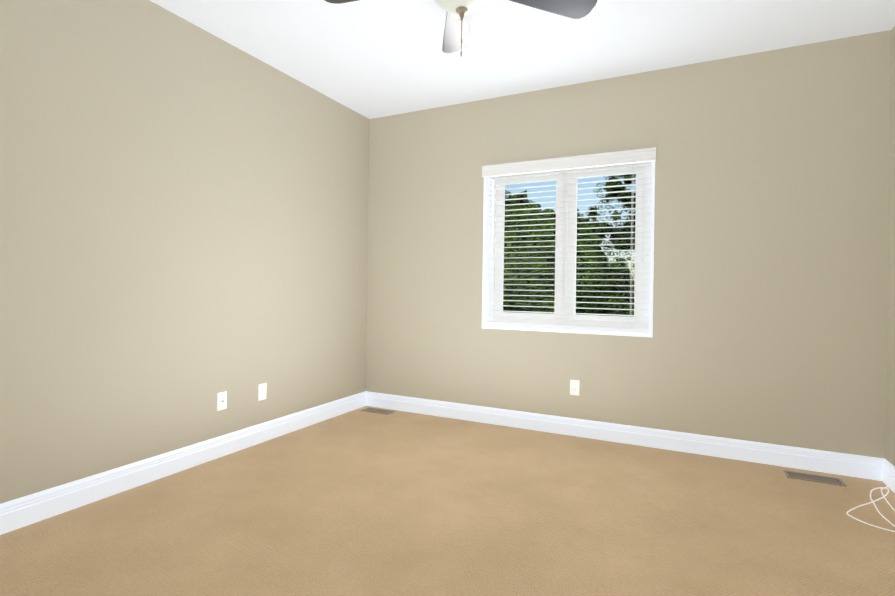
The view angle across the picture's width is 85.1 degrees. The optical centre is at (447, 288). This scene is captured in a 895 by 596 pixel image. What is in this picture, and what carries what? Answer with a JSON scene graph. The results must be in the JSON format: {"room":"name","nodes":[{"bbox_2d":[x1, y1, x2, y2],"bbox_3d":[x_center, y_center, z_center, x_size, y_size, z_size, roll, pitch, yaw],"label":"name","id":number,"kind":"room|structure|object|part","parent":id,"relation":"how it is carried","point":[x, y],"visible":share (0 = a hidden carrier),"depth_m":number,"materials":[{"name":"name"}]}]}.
{"room":"empty bedroom","nodes":[
{"label":"empty bedroom","id":0,"kind":"room"},
{"bbox_2d":[0,0,369,503],"bbox_3d":[-1.855,-0.266,2.642,0.150,2.740,4.900,1,0,26],"label":"wall","id":1,"kind":"structure","parent":0,"point":[183,222],"depth_m":2.82,"materials":[{"name":"beige paint"}]},
{"bbox_2d":[0,391,365,534],"bbox_3d":[-1.798,1.038,2.606,0.017,0.133,4.600,1,0,26],"label":"baseboard","id":2,"kind":"structure","parent":1,"relation":"attached to","point":[18,513],"depth_m":2.79,"materials":[{"name":"white wood"}]},
{"bbox_2d":[217,391,226,410],"bbox_3d":[-1.487,0.745,3.223,0.020,0.117,0.072,1,0,26],"label":"outlet plate","id":3,"kind":"object","parent":1,"relation":"attached to","point":[221,400],"visible":1,"depth_m":3.22,"materials":[{"name":"white plastic"}]},
{"bbox_2d":[258,383,266,400],"bbox_3d":[-1.340,0.748,3.532,0.008,0.117,0.072,1,0,26],"label":"electrical outlet","id":4,"kind":"object","parent":1,"relation":"attached to","point":[262,389],"visible":1,"depth_m":3.53,"materials":[{"name":"white plastic"}]},
{"bbox_2d":[0,406,894,595],"bbox_3d":[-0.086,1.205,1.756,4.144,0.150,4.900,1,0,26],"label":"floor","id":5,"kind":"structure","parent":0,"point":[357,502],"depth_m":2.33,"materials":[{"name":"carpet"}]},
{"bbox_2d":[361,407,394,414],"bbox_3d":[-0.635,1.116,4.445,0.292,0.006,0.125,1,0,26],"label":"floor air vent","id":6,"kind":"object","parent":5,"relation":"on","point":[379,411],"visible":1,"depth_m":4.44,"materials":[{"name":"brown metal"}]},
{"bbox_2d":[784,470,846,486],"bbox_3d":[2.240,1.159,2.979,0.292,0.006,0.125,1,0,26],"label":"floor air vent","id":7,"kind":"object","parent":5,"relation":"on","point":[815,478],"visible":1,"depth_m":2.97,"materials":[{"name":"brown metal"}]},
{"bbox_2d":[846,486,894,531],"bbox_3d":[2.115,1.153,2.273,0.322,0.016,1.482,1,0,26],"label":"cable","id":8,"kind":"object","parent":5,"relation":"on","point":[875,507],"visible":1,"depth_m":2.58,"materials":[{"name":"white plastic"}]},
{"bbox_2d":[150,0,894,118],"bbox_3d":[-0.045,-1.685,1.753,4.144,0.150,4.900,1,0,26],"label":"ceiling","id":9,"kind":"structure","parent":0,"point":[370,59],"depth_m":3.12,"materials":[{"name":"white paint"}]},
{"bbox_2d":[325,0,596,56],"bbox_3d":[0.030,-1.329,2.182,1.337,0.561,1.329,1,0,26],"label":"fan","id":10,"kind":"object","parent":9,"relation":"hanging from","point":[456,36],"visible":1,"depth_m":2.42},
{"bbox_3d":[-0.377,-1.415,2.323,0.480,0.046,0.208,1,0,26],"label":"blade","id":11,"kind":"part","parent":10,"relation":"part of","materials":[{"name":"grey"}]},
{"bbox_3d":[0.051,-1.409,2.658,0.319,0.046,0.458,1,0,26],"label":"blade","id":12,"kind":"part","parent":10,"relation":"part of","materials":[{"name":"grey"}]},
{"bbox_3d":[0.066,-1.333,2.200,0.296,0.152,0.296,1,0,26],"label":"lamp shade","id":13,"kind":"part","parent":10,"relation":"part of","materials":[{"name":"white glass"}]},
{"bbox_3d":[0.499,-1.403,2.355,0.397,0.046,0.407,1,0,26],"label":"blade","id":14,"kind":"part","parent":10,"relation":"part of","materials":[{"name":"grey"}]},
{"bbox_2d":[366,30,891,458],"bbox_3d":[0.989,-0.227,3.883,3.844,2.740,0.150,1,0,26],"label":"wall","id":15,"kind":"structure","parent":0,"point":[771,229],"depth_m":3.42,"materials":[{"name":"beige paint"}]},
{"bbox_2d":[482,162,654,336],"bbox_3d":[0.934,-0.338,3.908,1.340,1.373,0.154,1,0,26],"label":"window frame","id":16,"kind":"structure","parent":15,"relation":"attached to","point":[486,226],"depth_m":3.96,"materials":[{"name":"white wood"}]},
{"bbox_2d":[489,162,651,177],"bbox_3d":[0.929,-0.969,3.879,1.284,0.061,0.058,1,0,26],"label":"blind headrail","id":17,"kind":"object","parent":16,"relation":"attached to","point":[572,170],"visible":0.23,"depth_m":3.84,"materials":[{"name":"white"}]},
{"bbox_2d":[492,179,493,254],"bbox_3d":[0.381,-0.606,4.107,0.008,0.640,0.008,1,0,26],"label":"blind wand","id":18,"kind":"object","parent":17,"relation":"hanging from","point":[492,218],"visible":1,"depth_m":4.10,"materials":[{"name":"white plastic"}]},
{"bbox_2d":[500,179,503,313],"bbox_3d":[0.464,-0.331,4.104,0.011,1.238,0.056,1,0,26],"label":"ladder","id":19,"kind":"object","parent":17,"relation":"hanging from","point":[503,179],"depth_m":4.10,"materials":[{"name":"white"}]},
{"bbox_2d":[561,170,564,308],"bbox_3d":[0.923,-0.324,3.877,0.011,1.238,0.056,1,0,26],"label":"ladder","id":20,"kind":"object","parent":17,"relation":"hanging from","point":[563,256],"depth_m":3.87,"materials":[{"name":"white"}]},
{"bbox_2d":[482,147,655,177],"bbox_3d":[0.902,-0.979,3.824,1.352,0.095,0.032,1,0,26],"label":"blind valance","id":21,"kind":"object","parent":17,"relation":"attached to","point":[593,160],"visible":0.97,"depth_m":3.78,"materials":[{"name":"white wood"}]},
{"bbox_2d":[630,167,633,326],"bbox_3d":[1.382,-0.317,3.650,0.011,1.238,0.056,1,0,26],"label":"ladder","id":22,"kind":"object","parent":17,"relation":"hanging from","point":[632,167],"depth_m":3.65,"materials":[{"name":"white"}]},
{"bbox_2d":[642,163,644,261],"bbox_3d":[1.439,-0.563,3.582,0.013,0.735,0.012,1,0,26],"label":"lift cord","id":23,"kind":"object","parent":17,"relation":"hanging from","point":[643,215],"visible":0.83,"depth_m":3.58,"materials":[{"name":"white fabric"}]},
{"bbox_2d":[485,163,651,332],"bbox_3d":[0.938,-0.338,3.916,1.296,1.332,0.137,1,0,26],"label":"window","id":24,"kind":"structure","parent":15,"relation":"in","point":[646,249],"depth_m":3.90,"materials":[{"name":"white plastic"}]},
{"bbox_3d":[0.682,-0.342,4.084,0.588,1.234,0.040,1,0,26],"label":"window sash","id":25,"kind":"part","parent":24,"relation":"part of","materials":[{"name":"white wood"}]},
{"bbox_3d":[0.682,-0.342,4.084,0.464,1.102,0.004,1,0,26],"label":"glass","id":26,"kind":"part","parent":24,"relation":"part of","materials":[{"name":"clear glass"}]},
{"bbox_3d":[0.910,0.295,3.880,1.286,0.022,0.054,1,0,26],"label":"window blind bottom rail","id":27,"kind":"part","parent":24,"relation":"part of","materials":[{"name":"white wood"}]},
{"bbox_3d":[1.231,-0.334,3.811,0.578,1.234,0.040,1,0,26],"label":"window sash","id":28,"kind":"part","parent":24,"relation":"part of","materials":[{"name":"white wood"}]},
{"bbox_3d":[1.231,-0.334,3.811,0.454,1.102,0.004,1,0,26],"label":"glass","id":29,"kind":"part","parent":24,"relation":"part of","materials":[{"name":"clear glass"}]},
{"bbox_2d":[570,380,579,395],"bbox_3d":[0.989,0.770,3.789,0.072,0.117,0.008,1,0,26],"label":"electrical outlet","id":30,"kind":"object","parent":15,"relation":"attached to","point":[574,387],"visible":1,"depth_m":3.79,"materials":[{"name":"white plastic"}]},
{"bbox_2d":[366,391,883,480],"bbox_3d":[0.933,1.076,3.809,3.844,0.133,0.017,1,0,26],"label":"baseboard","id":31,"kind":"structure","parent":15,"relation":"attached to","point":[858,466],"depth_m":3.53,"materials":[{"name":"white wood"}]},
{"bbox_2d":[885,26,894,466],"bbox_3d":[1.723,-0.214,0.868,0.150,2.740,4.900,1,0,26],"label":"wall","id":32,"kind":"structure","parent":0,"point":[890,418],"depth_m":2.91,"materials":[{"name":"beige paint"}]},
{"bbox_2d":[882,459,894,492],"bbox_3d":[1.630,1.089,0.906,0.017,0.133,4.600,1,0,26],"label":"baseboard","id":33,"kind":"structure","parent":32,"relation":"attached to","point":[888,474],"depth_m":2.86,"materials":[{"name":"white wood"}]},
{"label":"outside","id":34,"kind":"structure","parent":0,"visible":0},
{"bbox_3d":[12.626,4.379,31.822,80.000,0.200,59.400,1,0,26],"label":"lawn","id":35,"kind":"structure","parent":34,"visible":0},
{"bbox_2d":[503,190,634,316],"bbox_3d":[1.834,0.587,13.136,6.386,7.116,4.995,1,0,26],"label":"tree","id":36,"kind":"object","parent":35,"relation":"on","point":[541,274],"depth_m":11.62,"materials":[{"name":"green plant"}]},
{"bbox_2d":[585,174,635,296],"bbox_3d":[6.521,-0.223,15.163,5.256,8.864,3.893,1,0,26],"label":"tree","id":37,"kind":"object","parent":35,"relation":"on","point":[622,229],"depth_m":15.31,"materials":[{"name":"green plant"}]}
]}

